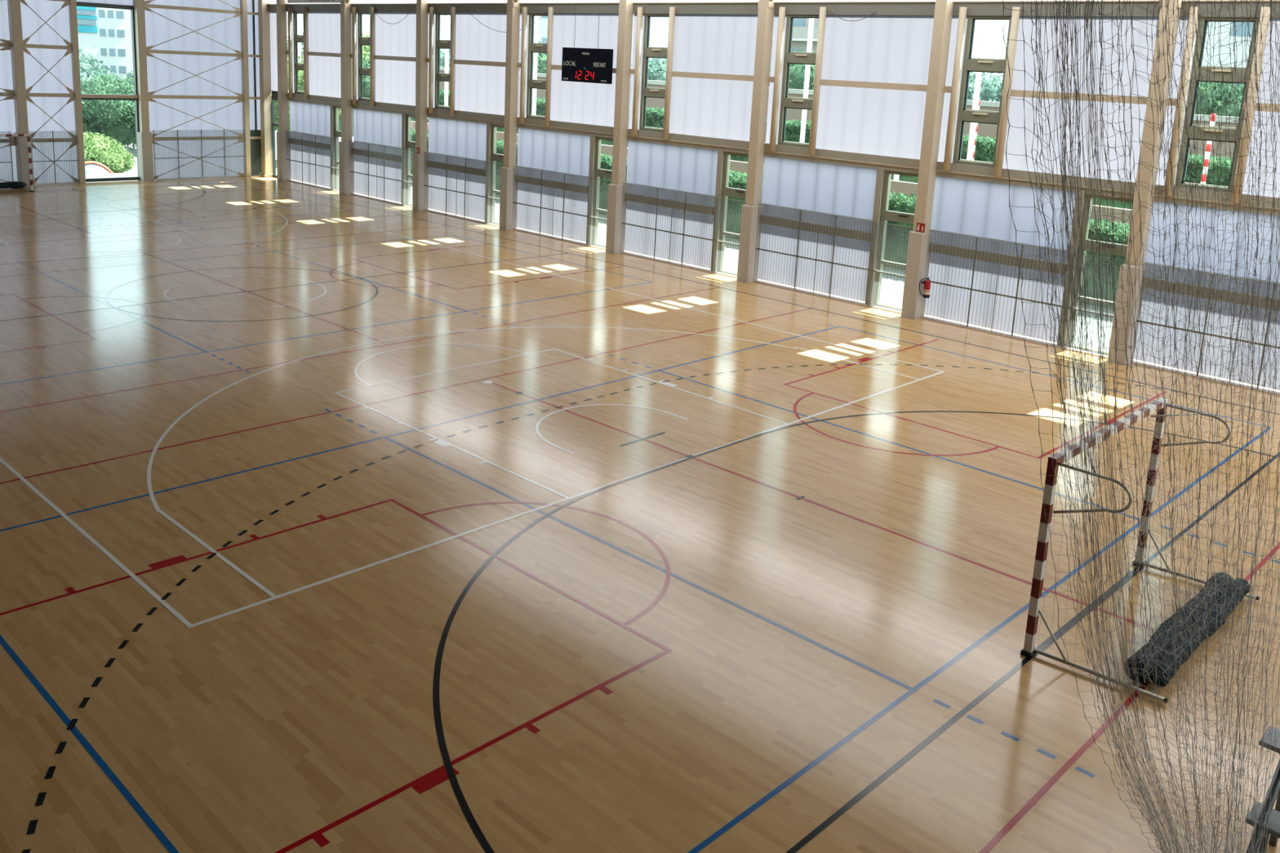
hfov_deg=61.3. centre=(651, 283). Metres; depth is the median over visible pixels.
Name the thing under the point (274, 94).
door
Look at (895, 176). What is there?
pole
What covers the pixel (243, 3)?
wall column
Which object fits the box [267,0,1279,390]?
wall
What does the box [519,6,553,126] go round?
window
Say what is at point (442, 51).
broadleaf tree
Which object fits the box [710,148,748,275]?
door
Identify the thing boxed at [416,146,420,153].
fire sign
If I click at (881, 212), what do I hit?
door
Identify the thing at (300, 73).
broadleaf tree
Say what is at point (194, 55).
wall
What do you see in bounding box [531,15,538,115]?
pole
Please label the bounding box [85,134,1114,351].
ground
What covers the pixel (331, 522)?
floor
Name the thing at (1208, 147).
striped pole
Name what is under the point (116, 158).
bush
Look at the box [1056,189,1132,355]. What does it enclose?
door
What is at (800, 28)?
apartment building
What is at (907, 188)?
wall
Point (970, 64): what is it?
window
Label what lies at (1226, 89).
broadleaf tree
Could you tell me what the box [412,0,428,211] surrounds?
steel column
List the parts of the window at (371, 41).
sash, sash, sash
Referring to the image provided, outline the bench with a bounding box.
[1244,726,1279,852]
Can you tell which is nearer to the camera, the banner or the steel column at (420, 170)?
the steel column at (420, 170)
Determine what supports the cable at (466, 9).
hanging from the steel column at (508, 187)
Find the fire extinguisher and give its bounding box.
[919,276,930,297]
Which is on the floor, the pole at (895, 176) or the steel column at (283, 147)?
the steel column at (283, 147)
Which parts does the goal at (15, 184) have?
goal post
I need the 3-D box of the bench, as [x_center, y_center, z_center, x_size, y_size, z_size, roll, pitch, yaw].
[5.031,4.091,7.326,1.940,0.950,1.226,13,15,42]
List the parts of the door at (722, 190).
post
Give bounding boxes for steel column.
[257,0,272,177]
[275,0,291,181]
[338,0,354,195]
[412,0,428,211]
[499,0,519,230]
[605,0,633,253]
[737,0,774,283]
[901,0,954,319]
[1106,0,1182,365]
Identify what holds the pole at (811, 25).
on the ground
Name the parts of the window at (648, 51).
sash, sash, sash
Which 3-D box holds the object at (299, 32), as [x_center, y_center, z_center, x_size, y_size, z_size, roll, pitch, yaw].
[-21.325,-13.250,65.457,0.181,9.630,0.190,13,15,42]
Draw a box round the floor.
[0,176,1279,852]
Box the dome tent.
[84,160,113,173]
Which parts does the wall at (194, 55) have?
rail, rail, rail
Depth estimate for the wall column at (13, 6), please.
40.52 m
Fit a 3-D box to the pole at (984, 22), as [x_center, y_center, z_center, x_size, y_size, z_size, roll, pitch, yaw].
[10.721,-5.647,35.800,0.181,9.630,0.190,13,15,42]
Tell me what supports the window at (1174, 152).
in the wall at (815, 220)
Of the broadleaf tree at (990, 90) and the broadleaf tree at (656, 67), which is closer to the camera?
the broadleaf tree at (990, 90)
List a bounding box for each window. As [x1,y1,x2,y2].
[75,1,139,182]
[287,6,309,99]
[351,6,375,106]
[428,6,456,115]
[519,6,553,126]
[631,6,675,139]
[768,6,826,155]
[942,6,1020,177]
[1163,6,1270,204]
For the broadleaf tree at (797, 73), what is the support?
on the ground
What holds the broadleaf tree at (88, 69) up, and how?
on the ground
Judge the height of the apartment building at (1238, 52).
10.630 m
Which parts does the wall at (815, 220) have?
panel rail, panel rail, panel rail, panel rail, panel rail, panel rail, panel rail, panel rail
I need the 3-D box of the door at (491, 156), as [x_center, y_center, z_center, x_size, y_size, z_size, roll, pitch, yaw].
[-5.197,-3.738,37.120,1.350,3.520,0.200,13,15,42]
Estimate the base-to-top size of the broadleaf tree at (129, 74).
7.591 m
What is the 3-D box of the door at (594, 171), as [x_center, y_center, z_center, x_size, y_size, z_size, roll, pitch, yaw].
[-1.430,-2.844,33.633,1.350,3.520,0.200,13,15,42]
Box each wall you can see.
[0,0,261,184]
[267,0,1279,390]
[287,57,1239,163]
[410,120,1131,231]
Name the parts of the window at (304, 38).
sash, sash, sash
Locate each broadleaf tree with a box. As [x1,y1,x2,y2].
[78,47,118,90]
[80,73,136,150]
[124,70,133,83]
[271,54,341,132]
[287,31,303,57]
[338,31,369,120]
[340,52,428,121]
[440,48,450,67]
[519,40,546,73]
[630,57,666,80]
[768,49,815,90]
[967,71,1003,102]
[1195,81,1244,116]
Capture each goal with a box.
[0,133,34,191]
[1020,397,1261,703]
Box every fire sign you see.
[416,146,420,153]
[915,222,925,232]
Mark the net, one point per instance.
(1064, 177)
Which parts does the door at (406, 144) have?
post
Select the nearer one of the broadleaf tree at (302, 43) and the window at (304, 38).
the window at (304, 38)
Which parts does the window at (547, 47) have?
sash, sash, sash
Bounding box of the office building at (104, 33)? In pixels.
[76,5,133,80]
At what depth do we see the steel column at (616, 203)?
32.48 m
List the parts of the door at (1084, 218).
post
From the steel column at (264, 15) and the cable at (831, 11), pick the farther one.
the steel column at (264, 15)
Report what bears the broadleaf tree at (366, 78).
on the ground
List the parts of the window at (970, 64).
sash, handle, sash, handle, sash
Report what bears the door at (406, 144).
in the wall at (815, 220)
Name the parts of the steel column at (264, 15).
foot plate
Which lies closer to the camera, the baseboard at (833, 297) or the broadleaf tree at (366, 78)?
the baseboard at (833, 297)
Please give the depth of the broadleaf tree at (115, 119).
68.50 m
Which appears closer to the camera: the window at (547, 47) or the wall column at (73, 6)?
the window at (547, 47)
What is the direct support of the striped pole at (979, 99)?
on the ground
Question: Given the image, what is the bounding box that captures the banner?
[287,0,340,3]
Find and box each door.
[271,90,278,177]
[329,103,352,190]
[401,111,415,205]
[484,121,504,224]
[586,133,613,247]
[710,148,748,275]
[865,166,918,311]
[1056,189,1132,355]
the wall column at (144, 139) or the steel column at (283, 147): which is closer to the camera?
the wall column at (144, 139)
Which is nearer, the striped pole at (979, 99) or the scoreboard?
the scoreboard
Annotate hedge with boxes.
[338,88,1232,209]
[410,128,1129,309]
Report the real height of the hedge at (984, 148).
3.716 m
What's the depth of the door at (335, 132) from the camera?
44.26 m
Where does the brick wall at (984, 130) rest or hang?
on the ground
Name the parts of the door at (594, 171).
post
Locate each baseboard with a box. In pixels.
[34,175,245,185]
[288,179,1279,395]
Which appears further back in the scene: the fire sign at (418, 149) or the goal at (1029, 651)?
the fire sign at (418, 149)
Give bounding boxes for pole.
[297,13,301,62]
[444,15,448,106]
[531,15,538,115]
[800,17,813,142]
[893,173,899,180]
[966,19,987,159]
[972,98,980,159]
[1200,113,1216,184]
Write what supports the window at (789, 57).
in the wall at (815, 220)
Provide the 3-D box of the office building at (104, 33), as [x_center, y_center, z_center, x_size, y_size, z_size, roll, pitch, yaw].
[-49.103,-20.434,93.863,12.150,9.730,28.000,13,15,42]
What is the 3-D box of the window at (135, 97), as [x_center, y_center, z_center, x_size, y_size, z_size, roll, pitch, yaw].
[-21.660,-7.578,43.145,0.280,7.020,2.430,13,15,42]
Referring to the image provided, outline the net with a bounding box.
[1002,0,1279,852]
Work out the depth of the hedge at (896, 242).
33.52 m
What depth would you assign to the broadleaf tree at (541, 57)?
84.27 m
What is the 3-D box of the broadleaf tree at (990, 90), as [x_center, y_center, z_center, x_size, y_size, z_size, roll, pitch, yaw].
[18.665,-9.038,61.744,7.384,6.868,7.107,13,15,42]
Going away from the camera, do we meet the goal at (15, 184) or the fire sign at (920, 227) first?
the fire sign at (920, 227)
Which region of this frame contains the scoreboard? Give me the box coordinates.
[561,0,613,84]
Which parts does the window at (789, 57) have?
sash, sash, sash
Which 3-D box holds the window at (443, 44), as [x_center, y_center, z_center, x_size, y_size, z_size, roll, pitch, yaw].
[-7.267,-7.957,38.681,1.446,3.760,0.755,13,15,42]
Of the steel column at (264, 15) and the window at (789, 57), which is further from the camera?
the steel column at (264, 15)
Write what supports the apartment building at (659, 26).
on the ground
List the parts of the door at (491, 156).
post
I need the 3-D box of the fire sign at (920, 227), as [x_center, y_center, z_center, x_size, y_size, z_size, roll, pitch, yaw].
[6.428,-1.337,25.751,0.220,0.210,0.012,13,15,42]
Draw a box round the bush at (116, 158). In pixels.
[83,131,135,173]
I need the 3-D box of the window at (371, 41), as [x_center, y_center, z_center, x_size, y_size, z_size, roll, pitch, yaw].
[-10.983,-8.839,42.120,1.446,3.760,0.755,13,15,42]
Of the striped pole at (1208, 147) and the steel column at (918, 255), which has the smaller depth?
the steel column at (918, 255)
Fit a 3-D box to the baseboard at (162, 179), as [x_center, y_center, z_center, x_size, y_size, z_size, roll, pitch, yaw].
[-26.790,-3.376,38.650,0.160,0.050,25.900,13,15,42]
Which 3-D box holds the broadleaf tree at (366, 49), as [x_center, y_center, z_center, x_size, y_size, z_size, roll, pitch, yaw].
[-18.263,-12.337,68.121,6.774,7.122,6.479,13,15,42]
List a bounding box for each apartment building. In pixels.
[448,13,669,67]
[770,14,818,62]
[1201,21,1253,87]
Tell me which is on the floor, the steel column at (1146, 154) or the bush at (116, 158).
the steel column at (1146, 154)
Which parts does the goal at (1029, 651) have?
goal post, goal post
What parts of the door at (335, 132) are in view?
post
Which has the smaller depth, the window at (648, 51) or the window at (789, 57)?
the window at (789, 57)
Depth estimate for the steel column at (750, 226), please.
28.99 m
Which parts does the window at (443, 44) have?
sash, sash, sash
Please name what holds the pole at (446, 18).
on the ground
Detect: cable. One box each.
[466,8,548,32]
[831,11,875,21]
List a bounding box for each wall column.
[7,0,34,186]
[68,0,85,183]
[133,0,154,182]
[240,0,251,177]
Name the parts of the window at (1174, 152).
sash, handle, sash, handle, sash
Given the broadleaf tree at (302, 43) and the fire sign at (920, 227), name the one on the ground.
the broadleaf tree at (302, 43)
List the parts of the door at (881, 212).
post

